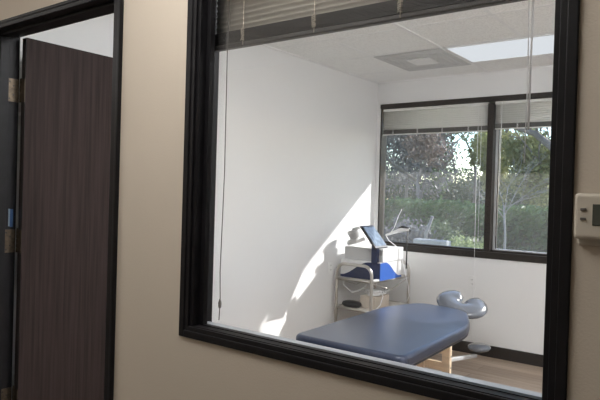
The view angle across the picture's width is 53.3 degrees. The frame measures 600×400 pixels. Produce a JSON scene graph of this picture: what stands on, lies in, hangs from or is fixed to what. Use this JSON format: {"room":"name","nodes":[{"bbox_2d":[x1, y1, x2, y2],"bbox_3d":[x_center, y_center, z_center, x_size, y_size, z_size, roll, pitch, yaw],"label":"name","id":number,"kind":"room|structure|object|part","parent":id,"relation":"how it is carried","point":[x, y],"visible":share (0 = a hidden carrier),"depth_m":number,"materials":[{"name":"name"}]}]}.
{"room":"clinic hallway","nodes":[
{"label":"clinic hallway","id":0,"kind":"room"},
{"bbox_2d":[11,13,377,399],"bbox_3d":[-0.407,0.073,4.717,0.120,2.590,3.990,2,1,37],"label":"wall","id":1,"kind":"structure","parent":0,"point":[301,134],"depth_m":4.96,"materials":[{"name":"white paint"}]},
{"bbox_2d":[328,261,332,273],"bbox_3d":[0.283,0.629,5.549,0.008,0.116,0.072,2,1,37],"label":"wall outlet","id":2,"kind":"object","parent":1,"relation":"attached to","point":[330,264],"visible":1,"depth_m":5.54,"materials":[{"name":"white plastic"}]},
{"bbox_2d":[0,0,599,399],"bbox_3d":[-0.468,0.083,2.185,7.020,2.620,0.120,2,1,37],"label":"wall","id":3,"kind":"structure","parent":0,"point":[152,361],"depth_m":2.10,"materials":[{"name":"beige paint"}]},
{"bbox_2d":[0,0,123,399],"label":"door","id":4,"kind":"structure","parent":3,"relation":"in","point":[69,98],"depth_m":3.06,"materials":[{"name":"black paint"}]},
{"bbox_2d":[8,209,12,226],"bbox_3d":[-1.439,0.089,2.976,0.002,0.090,0.024,2,1,37],"label":"tape strip","id":5,"kind":"object","parent":4,"relation":"attached to","point":[10,211],"visible":1,"depth_m":2.98,"materials":[{"name":"blue plastic"}]},
{"bbox_2d":[179,0,579,399],"bbox_3d":[0.138,-0.144,1.725,1.248,1.260,0.134,2,1,37],"label":"window","id":6,"kind":"structure","parent":3,"relation":"in","point":[202,60],"depth_m":1.66,"materials":[{"name":"black paint"}]},
{"bbox_2d":[215,0,533,318],"bbox_3d":[0.163,-0.157,1.757,1.188,1.175,0.040,2,1,37],"label":"blind","id":7,"kind":"object","parent":6,"relation":"attached to","point":[240,23],"visible":0.97,"depth_m":1.85,"materials":[{"name":"grey"}]},
{"bbox_3d":[-0.260,-0.142,2.061,0.011,1.115,0.006,2,1,37],"label":"lift cord","id":8,"kind":"part","parent":7,"relation":"part of","materials":[{"name":"grey fabric"}]},
{"bbox_3d":[0.174,-0.514,1.754,1.184,0.016,0.025,2,1,37],"label":"rail","id":9,"kind":"part","parent":7,"relation":"part of","materials":[{"name":"grey metal"}]},
{"bbox_3d":[0.139,0.453,1.756,1.196,0.007,0.040,2,1,37],"label":"sill","id":10,"kind":"part","parent":6,"relation":"part of","materials":[{"name":"white paint"}]},
{"bbox_2d":[574,193,599,245],"bbox_3d":[0.653,0.043,1.240,0.155,0.111,0.033,2,1,37],"label":"thermostat","id":11,"kind":"object","parent":3,"relation":"attached to","point":[587,205],"visible":1,"depth_m":1.26,"materials":[{"name":"beige plastic"}]},
{"bbox_3d":[0.659,0.047,1.249,0.145,0.102,0.012,2,1,37],"label":"wall plate","id":12,"kind":"part","parent":11,"relation":"part of","materials":[{"name":"beige plastic"}]},
{"bbox_2d":[264,0,554,82],"bbox_3d":[1.579,-1.208,3.191,5.050,0.120,4.050,2,1,37],"label":"ceiling","id":13,"kind":"structure","parent":0,"point":[484,28],"depth_m":4.44,"materials":[{"name":"tile"}]},
{"bbox_2d":[262,4,554,83],"bbox_3d":[1.556,-1.146,3.163,4.810,0.007,3.860,2,1,37],"label":"grid","id":14,"kind":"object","parent":13,"relation":"attached to","point":[484,9],"depth_m":4.61,"materials":[{"name":"white metal"}]},
{"bbox_2d":[374,48,470,71],"bbox_3d":[1.041,-1.172,5.059,0.586,0.012,0.650,2,1,37],"label":"ceiling vent","id":15,"kind":"object","parent":13,"relation":"in","point":[432,58],"visible":1,"depth_m":5.01,"materials":[{"name":"grey metal"}]},
{"bbox_2d":[443,33,553,62],"bbox_3d":[1.752,-1.149,4.482,1.196,0.005,0.586,2,1,37],"label":"recessed light","id":16,"kind":"object","parent":13,"relation":"in","point":[542,44],"visible":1,"depth_m":4.59,"materials":[{"name":"white plastic"}]},
{"bbox_2d":[374,66,552,354],"bbox_3d":[2.722,0.165,4.767,4.810,2.590,0.130,2,1,37],"label":"wall","id":17,"kind":"structure","parent":0,"point":[513,292],"depth_m":5.46,"materials":[{"name":"white paint"}]},
{"bbox_2d":[377,92,551,263],"bbox_3d":[1.765,-0.204,5.482,2.320,1.475,0.132,2,1,37],"label":"window","id":18,"kind":"structure","parent":17,"relation":"in","point":[490,251],"depth_m":5.47,"materials":[{"name":"brown metal"}]},
{"bbox_2d":[383,102,488,336],"bbox_3d":[1.256,0.181,5.814,1.091,2.188,0.069,2,1,37],"label":"window blind","id":19,"kind":"object","parent":18,"relation":"attached to","point":[471,117],"visible":1,"depth_m":5.77,"materials":[{"name":"white"}]},
{"bbox_3d":[1.290,-0.651,5.818,1.087,0.010,0.025,2,1,37],"label":"rail","id":20,"kind":"part","parent":19,"relation":"part of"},
{"bbox_3d":[1.624,0.204,5.513,0.037,2.170,0.034,2,1,37],"label":"lift cord","id":21,"kind":"part","parent":19,"relation":"part of","materials":[{"name":"white fabric"}]},
{"bbox_3d":[2.236,-0.197,5.155,1.113,1.364,0.035,2,1,37],"label":"sash","id":22,"kind":"part","parent":18,"relation":"part of","materials":[{"name":"metal"}]},
{"bbox_2d":[495,98,551,185],"bbox_3d":[2.212,-0.493,5.113,1.111,0.768,0.045,2,1,37],"label":"window blind","id":23,"kind":"object","parent":18,"relation":"attached to","point":[509,114],"visible":0.47,"depth_m":5.30,"materials":[{"name":"white"}]},
{"bbox_3d":[2.218,-0.629,5.114,1.107,0.010,0.025,2,1,37],"label":"rail","id":24,"kind":"part","parent":23,"relation":"part of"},
{"bbox_2d":[468,275,475,288],"bbox_3d":[1.590,0.758,5.531,0.072,0.116,0.008,2,1,37],"label":"wall outlet","id":25,"kind":"object","parent":17,"relation":"attached to","point":[471,279],"visible":1,"depth_m":5.53,"materials":[{"name":"white plastic"}]},
{"bbox_2d":[452,341,542,366],"bbox_3d":[2.647,1.406,4.720,4.798,0.105,0.014,2,1,37],"label":"baseboard","id":26,"kind":"structure","parent":17,"relation":"attached to","point":[512,355],"depth_m":5.32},
{"bbox_2d":[416,350,542,392],"bbox_3d":[1.481,1.490,3.195,5.050,0.100,4.110,2,1,37],"label":"floor","id":27,"kind":"structure","parent":0,"point":[499,371],"depth_m":4.98,"materials":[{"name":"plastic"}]},
{"bbox_2d":[334,260,409,321],"bbox_3d":[0.686,0.983,5.650,0.418,0.814,0.692,2,1,41],"label":"utility cart","id":28,"kind":"object","parent":27,"relation":"on","point":[373,285],"visible":0.44,"depth_m":5.50,"materials":[{"name":"silver metal"}]},
{"bbox_2d":[342,300,361,307],"bbox_3d":[0.478,0.956,5.523,0.199,0.057,0.126,2,1,37],"label":"pouch","id":29,"kind":"object","parent":28,"relation":"on","point":[347,303],"visible":1,"depth_m":5.47,"materials":[{"name":"black fabric"}]},
{"bbox_3d":[0.480,0.935,5.413,0.414,0.724,0.029,2,1,41],"label":"frame","id":30,"kind":"part","parent":28,"relation":"part of","materials":[{"name":"silver metal"}]},
{"bbox_3d":[0.686,0.995,5.651,0.408,0.023,0.653,2,1,41],"label":"shelf rail","id":31,"kind":"part","parent":28,"relation":"part of","materials":[{"name":"silver metal"}]},
{"bbox_2d":[341,301,403,310],"bbox_3d":[0.686,0.995,5.651,0.365,0.008,0.610,2,1,41],"label":"shelf","id":32,"kind":"object","parent":28,"relation":"attached to","point":[391,303],"depth_m":5.48,"materials":[{"name":"metal"}]},
{"bbox_2d":[343,279,402,295],"bbox_3d":[0.707,0.807,5.512,0.599,0.141,0.203,2,1,-14],"label":"power cable","id":33,"kind":"object","parent":28,"relation":"hanging from","point":[401,279],"visible":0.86,"depth_m":5.46,"materials":[{"name":"white plastic"}]},
{"bbox_3d":[0.694,0.727,5.648,0.408,0.023,0.653,2,1,41],"label":"shelf rail","id":34,"kind":"part","parent":28,"relation":"part of","materials":[{"name":"silver metal"}]},
{"bbox_2d":[360,292,388,308],"bbox_3d":[0.697,0.936,5.571,0.160,0.110,0.260,2,1,37],"label":"cardboard box","id":35,"kind":"object","parent":28,"relation":"on","point":[364,299],"visible":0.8,"depth_m":5.49,"materials":[{"name":"beige cardboard"}]},
{"bbox_2d":[340,209,410,302],"bbox_3d":[0.666,0.521,5.543,0.509,0.883,0.599,2,1,37],"label":"medical device","id":36,"kind":"object","parent":28,"relation":"on","point":[384,261],"visible":0.99,"depth_m":5.47,"materials":[{"name":"white plastic"}]},
{"bbox_2d":[347,226,366,244],"bbox_3d":[0.536,0.335,5.608,0.206,0.183,0.125,2,1,37],"label":"handpiece","id":37,"kind":"object","parent":36,"relation":"on","point":[353,234],"visible":0.98,"depth_m":5.58,"materials":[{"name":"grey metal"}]},
{"bbox_3d":[0.578,0.496,5.489,0.390,0.112,0.004,2,1,37],"label":"panel","id":38,"kind":"part","parent":36,"relation":"part of","materials":[{"name":"white plastic"}]},
{"bbox_3d":[1.005,0.466,5.631,0.013,0.362,0.013,2,1,37],"label":"holder post","id":39,"kind":"part","parent":36,"relation":"part of","materials":[{"name":"grey metal"}]},
{"bbox_2d":[364,287,386,308],"bbox_3d":[0.719,0.909,5.509,0.218,0.164,0.320,1,1,-19],"label":"coiled cable","id":40,"kind":"object","parent":28,"relation":"on","point":[375,290],"visible":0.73,"depth_m":5.51,"materials":[{"name":"white plastic"}]},
{"bbox_3d":[0.895,0.942,5.887,0.414,0.724,0.029,2,1,41],"label":"frame","id":41,"kind":"part","parent":28,"relation":"part of","materials":[{"name":"silver metal"}]},
{"bbox_2d":[296,290,490,372],"bbox_3d":[0.825,1.085,4.308,0.826,0.648,1.972,2,1,37],"label":"massage table","id":42,"kind":"object","parent":27,"relation":"on","point":[411,334],"visible":0.77,"depth_m":4.00,"materials":[{"name":"blue leather"}]},
{"bbox_2d":[296,303,469,364],"bbox_3d":[0.734,0.895,4.178,0.826,0.078,1.651,2,1,37],"label":"cushion","id":43,"kind":"object","parent":42,"relation":"on","point":[411,334],"depth_m":3.88,"materials":[{"name":"blue leather"}]},
{"bbox_3d":[0.906,1.190,4.393,0.304,0.060,0.024,2,1,37],"label":"cross rail","id":44,"kind":"part","parent":42,"relation":"part of","materials":[{"name":"brown wood"}]},
{"bbox_3d":[1.049,1.196,4.285,0.060,0.404,0.036,2,1,37],"label":"leg","id":45,"kind":"part","parent":42,"relation":"part of","materials":[{"name":"brown wood"}]},
{"bbox_2d":[437,290,487,318],"bbox_3d":[1.332,0.861,4.939,0.408,0.184,0.358,2,1,37],"label":"cushion","id":46,"kind":"object","parent":42,"relation":"on","point":[475,308],"depth_m":4.88,"materials":[{"name":"leather"}]},
{"label":"outside","id":47,"kind":"structure","parent":0,"visible":0},
{"bbox_3d":[23.233,1.842,43.169,105.000,0.130,85.890,2,1,37],"label":"ground","id":48,"kind":"structure","parent":47,"visible":0},
{"bbox_2d":[385,135,424,192],"bbox_3d":[2.693,-2.460,21.721,4.597,7.733,5.355,2,1,37],"label":"broadleaf tree","id":49,"kind":"object","parent":48,"relation":"on","point":[389,137],"visible":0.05,"depth_m":22.30,"materials":[{"name":"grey plant"}]},
{"bbox_2d":[384,214,443,242],"bbox_3d":[2.277,0.883,12.786,1.499,1.204,0.895,2,1,37],"label":"shrub","id":50,"kind":"object","parent":48,"relation":"on","point":[416,232],"visible":0.43,"depth_m":12.68,"materials":[{"name":"grey plant"}]},
{"bbox_2d":[385,165,454,209],"bbox_3d":[5.078,-0.798,34.181,6.944,5.224,7.977,2,1,37],"label":"broadleaf tree","id":51,"kind":"object","parent":48,"relation":"on","point":[393,193],"visible":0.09,"depth_m":33.24,"materials":[{"name":"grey plant"}]},
{"bbox_2d":[386,133,457,208],"bbox_3d":[3.201,-0.973,18.015,4.306,4.854,2.611,1,1,-35],"label":"broadleaf tree","id":52,"kind":"object","parent":48,"relation":"on","point":[425,149],"visible":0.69,"depth_m":17.74,"materials":[{"name":"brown plant"}]},
{"bbox_3d":[3.709,-1.754,17.742,1.503,1.873,1.908,2,1,37],"label":"crown","id":53,"kind":"part","parent":52,"relation":"part of","materials":[{"name":"green plant"}]},
{"bbox_2d":[386,133,460,199],"bbox_3d":[5.441,-2.679,24.253,6.242,8.265,5.502,2,1,37],"label":"broadleaf tree","id":54,"kind":"object","parent":48,"relation":"on","point":[390,146],"visible":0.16,"depth_m":25.07,"materials":[{"name":"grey plant"}]},
{"bbox_2d":[424,216,433,238],"bbox_3d":[2.382,0.897,11.233,0.243,1.212,0.069,2,1,37],"label":"wooden stake","id":55,"kind":"object","parent":48,"relation":"on","point":[432,217],"visible":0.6,"depth_m":11.20,"materials":[{"name":"wood"}]},
{"bbox_2d":[413,238,450,245],"bbox_3d":[2.310,1.101,10.531,0.639,0.810,0.200,2,1,37],"label":"wall","id":56,"kind":"structure","parent":48,"relation":"on","point":[417,240],"depth_m":10.42,"materials":[{"name":"concrete"}]},
{"bbox_2d":[412,218,466,243],"bbox_3d":[3.004,0.948,13.017,1.315,1.112,0.819,2,1,37],"label":"shrub","id":57,"kind":"object","parent":48,"relation":"on","point":[446,231],"visible":0.4,"depth_m":12.88,"materials":[{"name":"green plant"}]},
{"bbox_2d":[420,132,465,198],"bbox_3d":[6.360,-1.788,27.565,3.700,6.478,2.434,2,1,-11],"label":"broadleaf tree","id":58,"kind":"object","parent":48,"relation":"on","point":[454,134],"visible":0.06,"depth_m":27.24,"materials":[{"name":"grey plant"}]},
{"bbox_3d":[6.055,-2.666,27.649,2.730,4.741,2.278,2,1,37],"label":"crown","id":59,"kind":"part","parent":58,"relation":"part of","materials":[{"name":"green plant"}]},
{"bbox_2d":[397,139,518,211],"bbox_3d":[9.265,-0.835,32.753,7.235,5.234,9.868,2,1,29],"label":"broadleaf tree","id":60,"kind":"object","parent":48,"relation":"on","point":[456,178],"visible":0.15,"depth_m":31.21,"materials":[{"name":"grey plant"}]},
{"bbox_3d":[9.292,-0.011,32.703,7.745,3.589,9.688,2,1,37],"label":"crown","id":61,"kind":"part","parent":60,"relation":"part of","materials":[{"name":"green plant"}]},
{"bbox_2d":[446,132,480,202],"bbox_3d":[7.419,-2.126,27.622,4.076,7.221,3.376,2,1,27],"label":"broadleaf tree","id":62,"kind":"object","parent":48,"relation":"on","point":[463,138],"visible":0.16,"depth_m":27.27,"materials":[{"name":"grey plant"}]},
{"bbox_3d":[7.848,-2.990,27.257,3.366,4.381,3.243,2,1,37],"label":"crown","id":63,"kind":"part","parent":62,"relation":"part of","materials":[{"name":"green plant"}]},
{"bbox_2d":[384,195,547,252],"bbox_3d":[4.068,0.724,14.092,12.630,1.684,1.358,2,1,37],"label":"clipped hedge","id":64,"kind":"object","parent":48,"relation":"on","point":[526,226],"visible":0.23,"depth_m":13.55,"materials":[{"name":"green plant"}]},
{"bbox_2d":[449,232,483,248],"bbox_3d":[3.074,1.072,11.476,1.119,0.894,0.726,2,1,37],"label":"shrub","id":65,"kind":"object","parent":48,"relation":"on","point":[463,243],"visible":0.16,"depth_m":11.37,"materials":[{"name":"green plant"}]},
{"bbox_2d":[409,136,536,212],"bbox_3d":[10.764,-1.048,30.660,9.711,5.184,7.947,2,1,-10],"label":"broadleaf tree","id":66,"kind":"object","parent":48,"relation":"on","point":[509,195],"visible":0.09,"depth_m":30.01,"materials":[{"name":"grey plant"}]},
{"bbox_3d":[10.745,-0.398,30.667,9.711,3.510,7.947,2,1,-10],"label":"crown","id":67,"kind":"part","parent":66,"relation":"part of","materials":[{"name":"green plant"}]},
{"bbox_2d":[466,235,483,246],"bbox_3d":[3.745,1.136,12.680,0.909,0.783,0.604,2,1,37],"label":"shrub","id":68,"kind":"object","parent":48,"relation":"on","point":[475,238],"visible":0.09,"depth_m":12.59,"materials":[{"name":"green plant"}]},
{"bbox_2d":[467,129,542,207],"bbox_3d":[6.796,-0.939,19.652,2.241,4.964,2.459,2,1,37],"label":"broadleaf tree","id":69,"kind":"object","parent":48,"relation":"on","point":[504,172],"visible":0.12,"depth_m":19.31,"materials":[{"name":"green plant"}]},
{"bbox_3d":[6.290,-1.082,19.614,1.328,2.809,1.784,2,1,37],"label":"crown","id":70,"kind":"part","parent":69,"relation":"part of","materials":[{"name":"green plant"}]},
{"bbox_2d":[469,145,547,248],"bbox_3d":[3.772,0.278,10.478,1.539,2.545,0.770,2,1,37],"label":"bare tree","id":71,"kind":"object","parent":48,"relation":"on","point":[545,190],"visible":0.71,"depth_m":10.36,"materials":[{"name":"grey plant"}]},
{"bbox_2d":[470,128,550,207],"bbox_3d":[6.823,-0.380,17.973,2.844,3.901,2.974,1,1,-27],"label":"broadleaf tree","id":72,"kind":"object","parent":48,"relation":"on","point":[512,147],"visible":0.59,"depth_m":17.71,"materials":[{"name":"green plant"}]},
{"bbox_2d":[506,128,550,150],"bbox_3d":[4.625,-0.423,11.572,2.011,3.971,1.418,2,1,37],"label":"tree","id":73,"kind":"object","parent":48,"relation":"on","point":[543,140],"visible":0.02,"depth_m":11.54,"materials":[{"name":"grey plant"}]},
{"bbox_2d":[508,128,549,203],"bbox_3d":[9.524,-0.737,21.244,3.967,4.714,4.083,2,1,37],"label":"broadleaf tree","id":74,"kind":"object","parent":48,"relation":"on","point":[516,185],"visible":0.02,"depth_m":21.16,"materials":[{"name":"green plant"}]},
{"bbox_3d":[9.552,-0.887,21.256,3.921,2.504,3.958,2,1,37],"label":"crown","id":75,"kind":"part","parent":74,"relation":"part of","materials":[{"name":"green plant"}]}
]}

